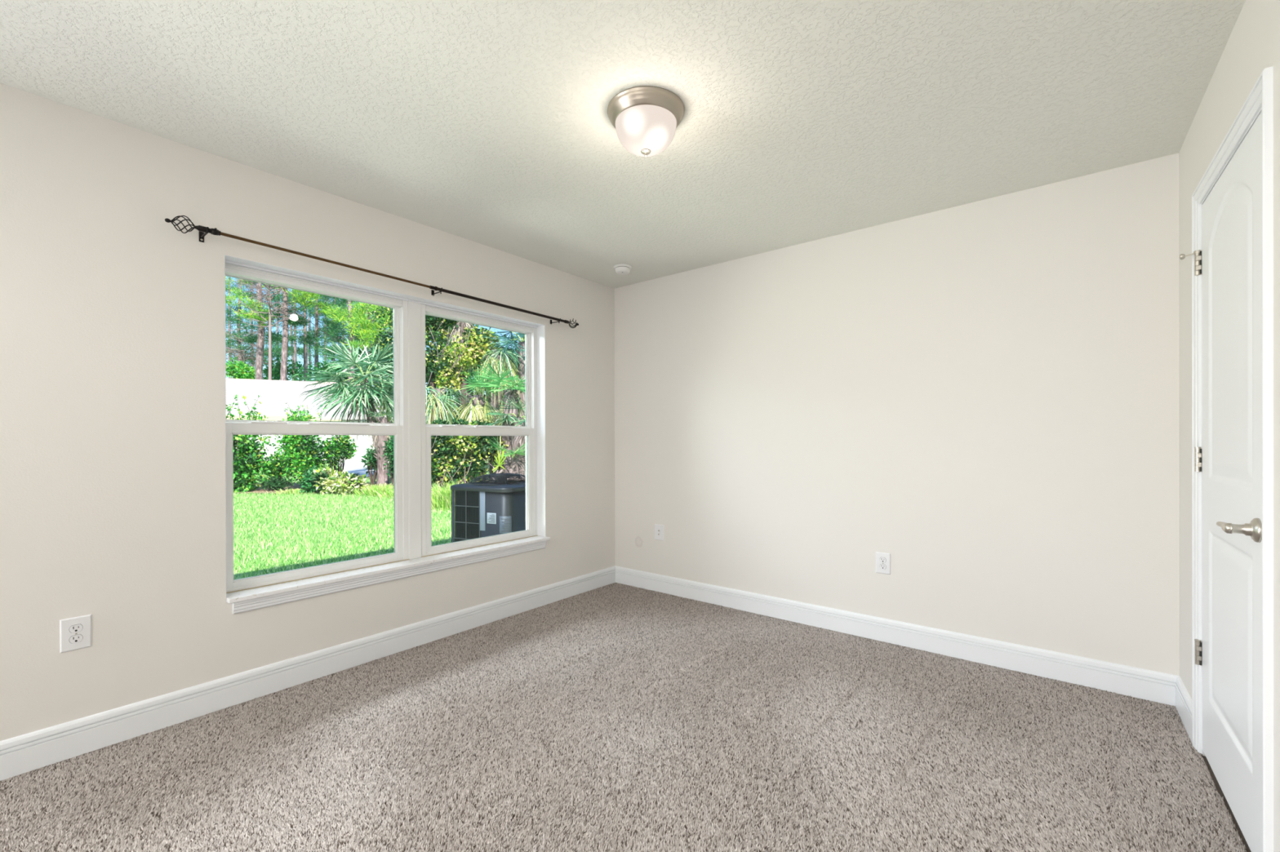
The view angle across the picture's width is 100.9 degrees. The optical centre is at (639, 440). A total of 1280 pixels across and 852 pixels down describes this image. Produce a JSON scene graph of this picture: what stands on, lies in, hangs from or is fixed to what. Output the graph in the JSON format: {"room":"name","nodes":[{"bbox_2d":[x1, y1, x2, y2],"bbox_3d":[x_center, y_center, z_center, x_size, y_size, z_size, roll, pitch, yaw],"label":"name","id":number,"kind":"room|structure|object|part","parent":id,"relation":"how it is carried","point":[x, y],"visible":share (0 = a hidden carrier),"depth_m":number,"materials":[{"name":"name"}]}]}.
{"room":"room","nodes":[
{"label":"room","id":0,"kind":"room"},
{"bbox_2d":[0,83,615,776],"bbox_3d":[-2.397,0.192,1.826,0.210,2.890,7.250,0,0,39],"label":"wall","id":1,"kind":"structure","parent":0,"point":[113,362],"depth_m":2.17,"materials":[{"name":"white paint"}]},
{"bbox_2d":[59,614,91,653],"bbox_3d":[-2.125,0.727,1.991,0.008,0.123,0.082,0,0,39],"label":"wall outlet","id":2,"kind":"object","parent":1,"relation":"attached to","point":[75,633],"visible":1,"depth_m":1.99,"materials":[{"name":"white plastic"}]},
{"bbox_2d":[69,634,83,643],"bbox_3d":[-2.124,0.747,1.990,0.001,0.029,0.036,0,0,39],"label":"socket","id":3,"kind":"object","parent":2,"relation":"attached to","point":[73,638],"depth_m":1.99,"materials":[{"name":"white plastic"}]},
{"bbox_2d":[69,623,83,633],"bbox_3d":[-2.123,0.708,1.990,0.004,0.029,0.036,0,0,39],"label":"socket","id":4,"kind":"object","parent":2,"relation":"attached to","point":[73,628],"depth_m":1.99,"materials":[{"name":"white plastic"}]},
{"bbox_2d":[0,565,615,781],"bbox_3d":[-1.636,1.116,2.598,0.015,0.134,4.600,0,0,39],"label":"baseboard","id":5,"kind":"structure","parent":1,"relation":"attached to","point":[28,752],"depth_m":2.40,"materials":[{"name":"white wood"}]},
{"bbox_2d":[224,263,408,592],"bbox_3d":[-1.675,-0.064,2.771,0.085,1.526,0.906,0,0,39],"label":"window","id":6,"kind":"structure","parent":1,"relation":"in","point":[398,429],"depth_m":2.84,"materials":[{"name":"white plastic"}]},
{"bbox_3d":[-1.680,-0.088,2.722,0.029,0.008,0.545,0,0,39],"label":"lift rail","id":7,"kind":"part","parent":6,"relation":"part of","materials":[{"name":"white plastic"}]},
{"bbox_3d":[-1.688,-0.427,2.780,0.028,0.732,0.854,0,0,39],"label":"sash","id":8,"kind":"part","parent":6,"relation":"part of","materials":[{"name":"clear glass"}]},
{"bbox_3d":[-1.657,0.302,2.759,0.030,0.774,0.858,0,0,39],"label":"sash","id":9,"kind":"part","parent":6,"relation":"part of","materials":[{"name":"white plastic"}]},
{"bbox_2d":[164,215,578,328],"bbox_3d":[-1.206,-0.877,3.053,0.122,0.102,2.329,0,0,39],"label":"curtain rod","id":10,"kind":"object","parent":1,"relation":"attached to","point":[202,229],"visible":1,"depth_m":2.64,"materials":[{"name":"brown metal"}]},
{"bbox_2d":[226,535,536,593],"bbox_3d":[-1.329,0.696,3.133,0.004,0.004,1.859,0,0,39],"label":"trim","id":11,"kind":"structure","parent":1,"relation":"attached to","point":[534,535],"depth_m":2.88,"materials":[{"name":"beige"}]},
{"bbox_2d":[224,254,545,548],"bbox_3d":[-1.331,-0.066,3.132,0.172,1.527,1.865,0,0,39],"label":"trim","id":12,"kind":"structure","parent":1,"relation":"attached to","point":[540,331],"depth_m":3.50,"materials":[{"name":"white paint"}]},
{"bbox_2d":[226,535,550,604],"bbox_3d":[-1.310,0.708,3.129,0.206,0.021,1.878,0,0,39],"label":"window sill","id":13,"kind":"structure","parent":1,"relation":"attached to","point":[256,593],"depth_m":2.83,"materials":[{"name":"white wood"}]},
{"bbox_2d":[232,540,546,613],"bbox_3d":[-1.248,0.746,3.077,0.024,0.056,1.827,0,0,39],"label":"trim","id":14,"kind":"structure","parent":1,"relation":"attached to","point":[281,598],"depth_m":2.83,"materials":[{"name":"white"}]},
{"bbox_2d":[407,301,422,559],"bbox_3d":[-1.366,-0.066,3.155,0.090,1.526,0.080,0,0,39],"label":"window mullion","id":15,"kind":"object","parent":1,"relation":"attached to","point":[414,331],"depth_m":3.12,"materials":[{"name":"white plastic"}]},
{"bbox_2d":[420,304,537,556],"bbox_3d":[-1.063,-0.067,3.538,0.085,1.526,0.895,0,0,39],"label":"window","id":16,"kind":"structure","parent":1,"relation":"in","point":[529,430],"depth_m":3.56,"materials":[{"name":"white plastic"}]},
{"bbox_3d":[-1.068,-0.091,3.489,0.029,0.008,0.538,0,0,39],"label":"lift rail","id":17,"kind":"part","parent":16,"relation":"part of","materials":[{"name":"white plastic"}]},
{"bbox_3d":[-1.077,-0.430,3.546,0.028,0.732,0.843,0,0,39],"label":"sash","id":18,"kind":"part","parent":16,"relation":"part of","materials":[{"name":"white plastic"}]},
{"bbox_3d":[-1.046,0.299,3.525,0.030,0.774,0.847,0,0,39],"label":"sash","id":19,"kind":"part","parent":16,"relation":"part of","materials":[{"name":"white plastic"}]},
{"bbox_2d":[0,0,1245,288],"bbox_3d":[-0.569,-1.316,0.392,4.760,0.120,7.300,0,0,39],"label":"ceiling","id":20,"kind":"structure","parent":0,"point":[486,122],"depth_m":1.94,"materials":[{"name":"white paint"}]},
{"bbox_2d":[613,263,631,275],"bbox_3d":[-0.127,-1.240,3.843,0.133,0.047,0.133,0,0,39],"label":"smoke detector","id":21,"kind":"object","parent":20,"relation":"attached to","point":[620,268],"visible":1,"depth_m":3.80,"materials":[{"name":"white plastic"}]},
{"bbox_3d":[-0.127,-1.257,3.843,0.133,0.013,0.133,0,0,39],"label":"mounting plate","id":22,"kind":"part","parent":21,"relation":"part of","materials":[{"name":"white plastic"}]},
{"bbox_2d":[607,85,684,157],"bbox_3d":[0.023,-1.174,2.025,0.295,0.173,0.295,0,0,-31],"label":"ceiling light","id":23,"kind":"object","parent":20,"relation":"attached to","point":[646,119],"visible":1,"depth_m":1.94,"materials":[{"name":"white glass"}]},
{"bbox_3d":[0.023,-1.163,2.025,0.235,0.108,0.235,0,0,39],"label":"lamp shade","id":24,"kind":"part","parent":23,"relation":"part of","materials":[{"name":"white glass"}]},
{"bbox_2d":[0,597,1251,851],"bbox_3d":[-0.577,1.248,0.345,4.720,0.113,7.200,0,0,39],"label":"floor","id":25,"kind":"structure","parent":0,"point":[1217,785],"depth_m":1.75,"materials":[{"name":"brown"}]},
{"bbox_2d":[0,582,1247,851],"bbox_3d":[0.013,1.177,2.010,3.335,0.017,3.471,0,0,39],"label":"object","id":26,"kind":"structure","parent":25,"relation":"on","point":[685,628],"depth_m":1.98,"materials":[{"name":"beige carpet"}]},
{"bbox_2d":[614,153,1179,705],"bbox_3d":[1.666,0.003,3.060,4.600,2.540,0.250,0,0,39],"label":"wall","id":27,"kind":"structure","parent":0,"point":[982,397],"depth_m":2.91,"materials":[{"name":"beige paint"}]},
{"bbox_2d":[654,524,664,540],"bbox_3d":[0.148,0.714,4.107,0.088,0.120,0.013,0,0,39],"label":"outlet","id":28,"kind":"object","parent":27,"relation":"attached to","point":[659,529],"visible":1,"depth_m":4.10,"materials":[{"name":"white plastic"}]},
{"bbox_2d":[875,551,890,574],"bbox_3d":[1.422,0.718,3.093,0.081,0.122,0.008,0,0,39],"label":"wall outlet","id":29,"kind":"object","parent":27,"relation":"attached to","point":[882,559],"visible":1,"depth_m":3.09,"materials":[{"name":"white plastic"}]},
{"bbox_2d":[880,564,886,569],"bbox_3d":[1.421,0.738,3.091,0.036,0.029,0.004,0,0,39],"label":"socket","id":30,"kind":"object","parent":29,"relation":"attached to","point":[882,566],"depth_m":3.09,"materials":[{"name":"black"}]},
{"bbox_2d":[880,557,886,562],"bbox_3d":[1.420,0.699,3.091,0.036,0.029,0.004,0,0,39],"label":"socket","id":31,"kind":"object","parent":29,"relation":"attached to","point":[882,559],"depth_m":3.09,"materials":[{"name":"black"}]},
{"bbox_2d":[615,565,1178,706],"bbox_3d":[1.083,1.107,3.361,3.312,0.134,0.015,0,0,39],"label":"baseboard","id":32,"kind":"structure","parent":27,"relation":"attached to","point":[1129,681],"depth_m":2.91,"materials":[{"name":"white"}]},
{"bbox_2d":[1178,0,1279,851],"bbox_3d":[1.057,0.009,0.540,0.174,2.540,5.051,0,0,39],"label":"wall","id":33,"kind":"structure","parent":0,"point":[1252,46],"depth_m":1.67,"materials":[{"name":"white paint"}]},
{"bbox_2d":[1175,675,1191,742],"bbox_3d":[2.256,1.106,2.185,0.015,0.134,0.389,0,0,38],"label":"baseboard","id":34,"kind":"structure","parent":33,"relation":"attached to","point":[1183,699],"depth_m":2.19,"materials":[{"name":"white wood"}]},
{"bbox_2d":[1179,112,1262,851],"bbox_3d":[1.860,0.140,1.696,0.110,2.034,0.792,0,0,39],"label":"door","id":35,"kind":"structure","parent":33,"relation":"in","point":[1228,263],"depth_m":1.61,"materials":[{"name":"white paint"}]},
{"bbox_3d":[1.655,0.242,1.497,0.024,0.028,0.125,0,0,39],"label":"lever","id":36,"kind":"part","parent":35,"relation":"part of","materials":[{"name":"silver metal"}]},
{"bbox_3d":[1.647,0.242,1.442,0.054,0.066,0.066,0,0,39],"label":"handle","id":37,"kind":"part","parent":35,"relation":"part of","materials":[{"name":"silver metal"}]},
{"bbox_2d":[1191,66,1273,851],"bbox_3d":[1.906,0.116,1.645,0.144,2.117,0.884,0,0,39],"label":"trim","id":38,"kind":"structure","parent":33,"relation":"attached to","point":[1260,99],"depth_m":1.34,"materials":[{"name":"white wood"}]},
{"label":"outside","id":39,"kind":"structure","parent":0,"visible":0},
{"bbox_2d":[341,461,389,476],"bbox_3d":[-11.586,1.155,22.585,2.206,0.285,8.084,0,0,-31],"label":"driveway","id":40,"kind":"structure","parent":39,"point":[355,468],"depth_m":22.23,"materials":[{"name":"white concrete"}]},
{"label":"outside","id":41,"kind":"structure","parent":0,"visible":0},
{"bbox_2d":[233,453,489,579],"bbox_3d":[-17.027,1.220,37.023,73.000,0.380,90.000,0,0,39],"label":"ground","id":42,"kind":"structure","parent":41,"point":[246,573],"depth_m":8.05,"materials":[{"name":"green plant"}]},
{"bbox_2d":[225,277,257,378],"bbox_3d":[-39.082,-8.379,50.224,6.542,19.294,5.588,0,0,17],"label":"pine tree","id":43,"kind":"object","parent":42,"relation":"on","point":[229,326],"visible":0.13,"depth_m":49.92,"materials":[{"name":"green plant"}]},
{"bbox_2d":[225,279,267,368],"bbox_3d":[-31.967,-6.937,41.596,6.268,16.407,4.652,0,0,39],"label":"pine tree","id":44,"kind":"object","parent":42,"relation":"on","point":[235,288],"visible":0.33,"depth_m":41.77,"materials":[{"name":"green plant"}]},
{"bbox_2d":[226,356,267,379],"bbox_3d":[-28.586,-2.440,38.051,2.857,7.421,2.168,0,0,6],"label":"broadleaf tree","id":45,"kind":"object","parent":42,"relation":"on","point":[240,371],"visible":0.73,"depth_m":37.88,"materials":[{"name":"green plant"}]},
{"bbox_2d":[225,328,275,378],"bbox_3d":[-30.377,-3.791,39.825,4.647,10.108,3.690,0,0,-4],"label":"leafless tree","id":46,"kind":"object","parent":42,"relation":"on","point":[242,359],"visible":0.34,"depth_m":39.88,"materials":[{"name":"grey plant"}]},
{"bbox_2d":[226,280,275,367],"bbox_3d":[-39.449,-9.103,54.208,5.451,20.730,5.114,0,0,39],"label":"pine tree","id":47,"kind":"object","parent":42,"relation":"on","point":[243,280],"visible":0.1,"depth_m":53.96,"materials":[{"name":"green plant"}]},
{"bbox_2d":[225,275,297,379],"bbox_3d":[-27.673,-6.258,37.355,6.944,15.042,5.506,0,0,36],"label":"pine tree","id":48,"kind":"object","parent":42,"relation":"on","point":[260,339],"visible":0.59,"depth_m":36.84,"materials":[{"name":"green plant"}]},
{"bbox_2d":[227,278,312,380],"bbox_3d":[-23.093,-5.520,33.193,4.632,13.549,4.327,0,0,-22],"label":"pine tree","id":49,"kind":"object","parent":42,"relation":"on","point":[279,291],"visible":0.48,"depth_m":32.95,"materials":[{"name":"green plant"}]},
{"bbox_2d":[249,284,293,360],"bbox_3d":[-33.319,-8.024,48.118,4.704,18.563,4.118,0,0,39],"label":"pine tree","id":50,"kind":"object","parent":42,"relation":"on","point":[273,352],"visible":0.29,"depth_m":47.89,"materials":[{"name":"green plant"}]},
{"bbox_2d":[255,284,298,373],"bbox_3d":[-38.158,-9.468,56.254,6.320,21.443,5.031,0,0,39],"label":"pine tree","id":51,"kind":"object","parent":42,"relation":"on","point":[277,323],"visible":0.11,"depth_m":56.00,"materials":[{"name":"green plant"}]},
{"bbox_2d":[252,289,319,381],"bbox_3d":[-34.151,-8.747,51.662,5.067,19.997,6.336,0,0,-7],"label":"pine tree","id":52,"kind":"object","parent":42,"relation":"on","point":[291,344],"visible":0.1,"depth_m":51.91,"materials":[{"name":"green plant"}]},
{"bbox_2d":[262,354,311,381],"bbox_3d":[-28.336,-2.879,42.144,4.956,8.309,2.440,0,0,-1],"label":"broadleaf tree","id":53,"kind":"object","parent":42,"relation":"on","point":[276,369],"visible":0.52,"depth_m":41.82,"materials":[{"name":"green plant"}]},
{"bbox_2d":[237,278,337,380],"bbox_3d":[-22.394,-5.603,34.078,5.404,13.718,5.488,0,0,-4],"label":"pine tree","id":54,"kind":"object","parent":42,"relation":"on","point":[283,375],"visible":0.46,"depth_m":33.93,"materials":[{"name":"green plant"}]},
{"bbox_2d":[271,293,319,368],"bbox_3d":[-29.223,-7.487,45.114,5.850,17.473,4.174,0,0,39],"label":"pine tree","id":55,"kind":"object","parent":42,"relation":"on","point":[295,348],"visible":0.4,"depth_m":45.10,"materials":[{"name":"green plant"}]},
{"bbox_2d":[226,378,366,460],"bbox_3d":[-22.491,-1.030,29.119,13.200,4.782,9.220,0,0,-24],"label":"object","id":56,"kind":"object","parent":42,"relation":"on","point":[274,394],"visible":0.09,"depth_m":27.79,"materials":[{"name":"white plastic"}]},
{"bbox_3d":[-16.961,0.139,27.346,2.800,2.020,0.060,0,0,-24],"label":"garage door","id":57,"kind":"part","parent":56,"relation":"part of","materials":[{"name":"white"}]},
{"bbox_2d":[273,294,338,381],"bbox_3d":[-24.842,-6.587,40.476,5.023,15.672,4.540,0,0,12],"label":"pine tree","id":58,"kind":"object","parent":42,"relation":"on","point":[310,311],"visible":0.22,"depth_m":39.85,"materials":[{"name":"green plant"}]},
{"bbox_2d":[235,482,393,497],"bbox_3d":[-8.161,1.398,14.960,15.721,0.020,4.224,0,0,25],"label":"garden bed","id":59,"kind":"object","parent":42,"relation":"on","point":[259,491],"visible":0.12,"depth_m":14.92,"materials":[{"name":"soil"}]},
{"bbox_2d":[226,394,274,492],"bbox_3d":[-11.195,0.084,14.706,1.734,2.861,1.527,0,0,6],"label":"shrub","id":60,"kind":"object","parent":59,"relation":"on","point":[247,460],"visible":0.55,"depth_m":14.60,"materials":[{"name":"green plant"}]},
{"bbox_2d":[257,475,294,490],"bbox_3d":[-10.269,1.231,14.921,0.993,0.537,0.975,0,0,39],"label":"groundcover","id":61,"kind":"object","parent":59,"relation":"on","point":[273,483],"visible":0.98,"depth_m":14.76,"materials":[{"name":"green plant"}]},
{"bbox_2d":[262,448,295,480],"bbox_3d":[-10.908,0.859,16.046,1.095,1.262,1.032,0,0,39],"label":"shrub","id":62,"kind":"object","parent":59,"relation":"on","point":[275,467],"visible":0.58,"depth_m":15.72,"materials":[{"name":"green plant"}]},
{"bbox_2d":[266,488,315,495],"bbox_3d":[-9.265,1.357,14.353,1.628,0.151,1.365,0,0,39],"label":"grass tuft","id":63,"kind":"object","parent":59,"relation":"on","point":[294,491],"visible":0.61,"depth_m":14.11,"materials":[{"name":"green plant"}]},
{"bbox_2d":[272,401,329,489],"bbox_3d":[-9.581,0.209,14.972,1.373,2.563,1.702,0,0,-19],"label":"shrub","id":64,"kind":"object","parent":59,"relation":"on","point":[301,452],"visible":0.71,"depth_m":14.69,"materials":[{"name":"green plant"}]},
{"bbox_2d":[298,465,319,493],"bbox_3d":[-8.854,1.092,14.292,0.753,0.850,0.667,0,0,39],"label":"shrub","id":65,"kind":"object","parent":59,"relation":"on","point":[305,482],"visible":0.48,"depth_m":14.16,"materials":[{"name":"green plant"}]},
{"bbox_2d":[307,466,337,494],"bbox_3d":[-8.299,1.094,14.089,1.020,0.850,0.890,0,0,39],"label":"shrub","id":66,"kind":"object","parent":59,"relation":"on","point":[322,481],"visible":0.67,"depth_m":13.91,"materials":[{"name":"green plant"}]},
{"bbox_2d":[315,435,358,472],"bbox_3d":[-8.971,0.529,15.607,1.175,1.915,1.115,0,0,-22],"label":"shrub","id":67,"kind":"object","parent":59,"relation":"on","point":[340,450],"visible":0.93,"depth_m":15.48,"materials":[{"name":"green plant"}]},
{"bbox_2d":[291,333,393,448],"bbox_3d":[-8.905,-0.951,16.855,3.701,5.000,3.846,0,0,39],"label":"palm","id":68,"kind":"object","parent":59,"relation":"on","point":[362,398],"visible":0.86,"depth_m":16.64,"materials":[{"name":"green plant"}]},
{"bbox_2d":[330,470,369,495],"bbox_3d":[-7.728,1.153,14.078,1.036,0.766,0.988,0,0,39],"label":"shrub","id":69,"kind":"object","parent":59,"relation":"on","point":[344,481],"visible":0.93,"depth_m":13.80,"materials":[{"name":"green plant"}]},
{"bbox_2d":[342,482,393,497],"bbox_3d":[-7.081,1.263,13.946,2.190,0.326,1.977,0,0,39],"label":"grass tuft","id":70,"kind":"object","parent":59,"relation":"on","point":[368,491],"visible":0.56,"depth_m":13.62,"materials":[{"name":"green plant"}]},
{"bbox_2d":[360,444,377,484],"bbox_3d":[-8.396,0.807,16.532,0.879,1.350,0.753,0,0,39],"label":"shrub","id":71,"kind":"object","parent":59,"relation":"on","point":[371,464],"visible":0.71,"depth_m":16.41,"materials":[{"name":"green plant"}]},
{"bbox_2d":[362,408,393,486],"bbox_3d":[-7.943,0.266,16.299,1.275,2.529,1.348,0,0,-19],"label":"palm","id":72,"kind":"object","parent":59,"relation":"on","point":[382,477],"visible":0.57,"depth_m":16.06,"materials":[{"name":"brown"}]},
{"bbox_2d":[366,487,393,498],"bbox_3d":[-5.996,1.290,13.388,1.493,0.270,1.450,0,0,-12],"label":"grass tuft","id":73,"kind":"object","parent":59,"relation":"on","point":[390,493],"visible":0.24,"depth_m":13.10,"materials":[{"name":"green plant"}]},
{"bbox_2d":[381,435,393,485],"bbox_3d":[-6.905,0.608,14.928,0.949,1.745,0.705,0,0,39],"label":"shrub","id":74,"kind":"object","parent":59,"relation":"on","point":[388,446],"visible":0.3,"depth_m":14.80,"materials":[{"name":"green plant"}]},
{"bbox_2d":[390,315,481,420],"bbox_3d":[-5.554,-1.592,14.483,2.459,6.228,1.683,0,0,31],"label":"tree","id":75,"kind":"object","parent":59,"relation":"on","point":[433,324],"visible":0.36,"depth_m":14.24,"materials":[{"name":"green plant"}]},
{"bbox_2d":[391,417,507,502],"bbox_3d":[-4.321,0.575,12.035,2.794,2.226,1.461,0,0,-16],"label":"bush","id":76,"kind":"object","parent":59,"relation":"on","point":[447,464],"visible":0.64,"depth_m":11.93,"materials":[{"name":"green plant"}]},
{"bbox_2d":[425,386,474,488],"bbox_3d":[-5.090,0.088,13.181,1.738,2.883,2.041,0,0,39],"label":"palm","id":77,"kind":"object","parent":59,"relation":"on","point":[437,409],"visible":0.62,"depth_m":13.04,"materials":[{"name":"green plant"}]},
{"bbox_2d":[431,479,469,511],"bbox_3d":[-4.039,1.126,11.265,2.485,0.594,2.598,0,0,39],"label":"grass tuft","id":78,"kind":"object","parent":59,"relation":"on","point":[442,499],"visible":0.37,"depth_m":10.91,"materials":[{"name":"green plant"}]},
{"bbox_2d":[448,321,475,484],"bbox_3d":[-4.828,-1.296,14.499,1.830,5.633,1.573,0,0,39],"label":"palm","id":79,"kind":"object","parent":59,"relation":"on","point":[463,325],"visible":0.21,"depth_m":14.48,"materials":[{"name":"green plant"}]},
{"bbox_2d":[426,326,507,484],"bbox_3d":[-4.653,-0.756,13.787,2.095,4.553,1.614,0,0,-25],"label":"tree","id":80,"kind":"object","parent":59,"relation":"on","point":[470,355],"visible":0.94,"depth_m":13.68,"materials":[{"name":"green plant"}]},
{"bbox_2d":[454,364,503,481],"bbox_3d":[-3.930,-0.177,12.838,1.242,3.405,1.303,0,0,39],"label":"palm","id":81,"kind":"object","parent":59,"relation":"on","point":[478,407],"visible":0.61,"depth_m":12.65,"materials":[{"name":"green plant"}]},
{"bbox_2d":[472,360,524,473],"bbox_3d":[-2.984,-0.148,12.347,2.050,3.344,1.641,0,0,39],"label":"palm","id":82,"kind":"object","parent":59,"relation":"on","point":[508,393],"visible":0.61,"depth_m":12.15,"materials":[{"name":"green plant"}]},
{"bbox_2d":[473,347,524,480],"bbox_3d":[-3.667,-0.455,13.861,1.925,3.951,1.518,0,0,39],"label":"palm","id":83,"kind":"object","parent":59,"relation":"on","point":[495,354],"visible":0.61,"depth_m":13.63,"materials":[{"name":"green plant"}]},
{"bbox_2d":[492,449,506,473],"bbox_3d":[-2.928,0.853,10.888,0.253,1.344,0.602,0,0,6],"label":"palm","id":84,"kind":"object","parent":59,"relation":"on","point":[495,470],"visible":0.28,"depth_m":10.87,"materials":[{"name":"green plant"}]},
{"bbox_2d":[474,329,525,466],"bbox_3d":[-3.241,-1.049,14.184,2.493,5.129,2.497,0,0,24],"label":"tree","id":85,"kind":"object","parent":59,"relation":"on","point":[520,349],"visible":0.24,"depth_m":14.26,"materials":[{"name":"green plant"}]},
{"bbox_2d":[483,395,525,479],"bbox_3d":[-2.748,0.265,12.189,1.959,2.523,1.909,0,0,39],"label":"palm","id":86,"kind":"object","parent":59,"relation":"on","point":[517,442],"visible":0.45,"depth_m":12.04,"materials":[{"name":"green plant"}]},
{"bbox_2d":[483,417,525,480],"bbox_3d":[-3.042,0.483,12.716,1.705,2.108,1.428,0,0,9],"label":"thicket","id":87,"kind":"object","parent":59,"relation":"on","point":[491,460],"visible":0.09,"depth_m":12.28,"materials":[{"name":"green plant"}]},
{"bbox_2d":[486,437,525,479],"bbox_3d":[-2.848,0.683,11.634,1.085,1.678,1.402,0,0,-11],"label":"palm","id":88,"kind":"object","parent":59,"relation":"on","point":[509,461],"visible":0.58,"depth_m":11.53,"materials":[{"name":"green plant"}]},
{"bbox_2d":[297,298,331,376],"bbox_3d":[-35.052,-9.653,56.771,6.064,21.794,4.755,0,0,39],"label":"pine tree","id":89,"kind":"object","parent":42,"relation":"on","point":[310,355],"visible":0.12,"depth_m":56.60,"materials":[{"name":"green plant"}]},
{"bbox_2d":[290,295,359,382],"bbox_3d":[-21.397,-6.159,36.654,5.256,14.807,5.067,0,0,39],"label":"pine tree","id":90,"kind":"object","parent":42,"relation":"on","point":[317,331],"visible":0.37,"depth_m":36.63,"materials":[{"name":"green plant"}]},
{"bbox_2d":[306,298,346,369],"bbox_3d":[-31.949,-8.931,53.409,5.469,20.349,4.301,0,0,39],"label":"pine tree","id":91,"kind":"object","parent":42,"relation":"on","point":[324,359],"visible":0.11,"depth_m":53.01,"materials":[{"name":"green plant"}]},
{"bbox_2d":[318,296,357,360],"bbox_3d":[-26.315,-7.126,45.936,4.090,16.739,5.487,0,0,-5],"label":"pine tree","id":92,"kind":"object","parent":42,"relation":"on","point":[322,296],"visible":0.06,"depth_m":45.92,"materials":[{"name":"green plant"}]},
{"bbox_2d":[304,344,373,382],"bbox_3d":[-19.933,-2.637,36.193,5.240,7.773,3.194,0,0,13],"label":"broadleaf tree","id":93,"kind":"object","parent":42,"relation":"on","point":[319,364],"visible":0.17,"depth_m":35.60,"materials":[{"name":"green plant"}]},
{"bbox_2d":[307,293,378,382],"bbox_3d":[-18.955,-5.105,34.173,5.777,12.704,4.340,0,0,39],"label":"pine tree","id":94,"kind":"object","parent":42,"relation":"on","point":[340,315],"visible":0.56,"depth_m":33.84,"materials":[{"name":"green plant"}]},
{"bbox_2d":[327,302,370,364],"bbox_3d":[-30.987,-9.477,56.164,8.397,21.425,4.186,0,0,39],"label":"pine tree","id":95,"kind":"object","parent":42,"relation":"on","point":[346,303],"visible":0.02,"depth_m":55.73,"materials":[{"name":"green plant"}]},
{"bbox_2d":[343,305,382,389],"bbox_3d":[-27.331,-8.756,51.801,5.995,19.979,5.129,0,0,25],"label":"pine tree","id":96,"kind":"object","parent":42,"relation":"on","point":[352,305],"visible":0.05,"depth_m":51.60,"materials":[{"name":"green plant"}]},
{"bbox_2d":[339,301,392,357],"bbox_3d":[-15.922,-3.826,31.596,3.740,10.128,4.133,0,0,-29],"label":"pine tree","id":97,"kind":"object","parent":42,"relation":"on","point":[370,331],"visible":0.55,"depth_m":31.09,"materials":[{"name":"green plant"}]},
{"bbox_2d":[342,311,391,358],"bbox_3d":[-17.926,-4.125,36.088,4.089,10.719,3.921,0,0,7],"label":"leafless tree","id":98,"kind":"object","parent":42,"relation":"on","point":[366,311],"visible":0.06,"depth_m":35.52,"materials":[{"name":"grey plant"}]},
{"bbox_2d":[355,335,393,386],"bbox_3d":[-14.559,-2.497,30.149,3.648,7.492,2.906,0,0,39],"label":"broadleaf tree","id":99,"kind":"object","parent":42,"relation":"on","point":[371,348],"visible":0.02,"depth_m":29.72,"materials":[{"name":"green plant"}]},
{"bbox_2d":[319,398,455,462],"bbox_3d":[-12.387,-0.590,27.749,6.200,3.450,4.500,0,0,0],"label":"house","id":100,"kind":"structure","parent":42,"relation":"on","point":[363,441],"depth_m":26.00,"materials":[{"name":"grey paint"}]},
{"bbox_2d":[360,303,434,479],"bbox_3d":[-8.381,-2.071,18.466,2.412,7.053,2.146,0,0,26],"label":"tree","id":101,"kind":"object","parent":42,"relation":"on","point":[384,337],"visible":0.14,"depth_m":18.23,"materials":[{"name":"green plant"}]},
{"bbox_2d":[425,317,518,478],"bbox_3d":[-6.190,-2.220,19.044,5.035,7.504,3.674,0,0,-6],"label":"broadleaf tree","id":102,"kind":"object","parent":42,"relation":"on","point":[476,326],"visible":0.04,"depth_m":18.61,"materials":[{"name":"green plant"}]},
{"bbox_2d":[450,473,525,542],"bbox_3d":[-1.451,0.898,5.572,0.880,1.097,0.880,0,0,24],"label":"air conditioner","id":103,"kind":"object","parent":42,"relation":"on","point":[495,506],"visible":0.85,"depth_m":5.24,"materials":[{"name":"grey metal"}]},
{"bbox_2d":[452,490,479,542],"bbox_3d":[-1.737,0.907,5.286,0.352,0.882,0.006,0,0,24],"label":"grille","id":104,"kind":"object","parent":103,"relation":"attached to","point":[465,504],"depth_m":5.30,"materials":[{"name":"black metal"}]},
{"bbox_3d":[-1.452,0.421,5.572,0.100,0.128,0.100,0,0,39],"label":"fan motor","id":105,"kind":"part","parent":103,"relation":"part of","materials":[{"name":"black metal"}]},
{"bbox_2d":[501,518,510,531],"bbox_3d":[-1.299,0.817,5.103,0.091,0.125,0.013,0,0,-2],"label":"print","id":106,"kind":"object","parent":103,"relation":"attached to","point":[505,522],"depth_m":5.10,"materials":[{"name":"grey"}]},
{"bbox_2d":[488,334,524,416],"bbox_3d":[-3.899,-1.170,18.467,3.499,5.440,2.508,0,0,39],"label":"broadleaf tree","id":107,"kind":"object","parent":42,"relation":"on","point":[516,335],"visible":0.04,"depth_m":17.97,"materials":[{"name":"green plant"}]},
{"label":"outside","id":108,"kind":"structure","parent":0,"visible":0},
{"bbox_2d":[262,283,366,361],"bbox_3d":[-13.120,-4.611,23.000,7.542,5.589,0.022,0,0,-15],"label":"overhead wire","id":109,"kind":"object","parent":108,"point":[262,283],"visible":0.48,"depth_m":22.64,"materials":[{"name":"black"}]}
]}

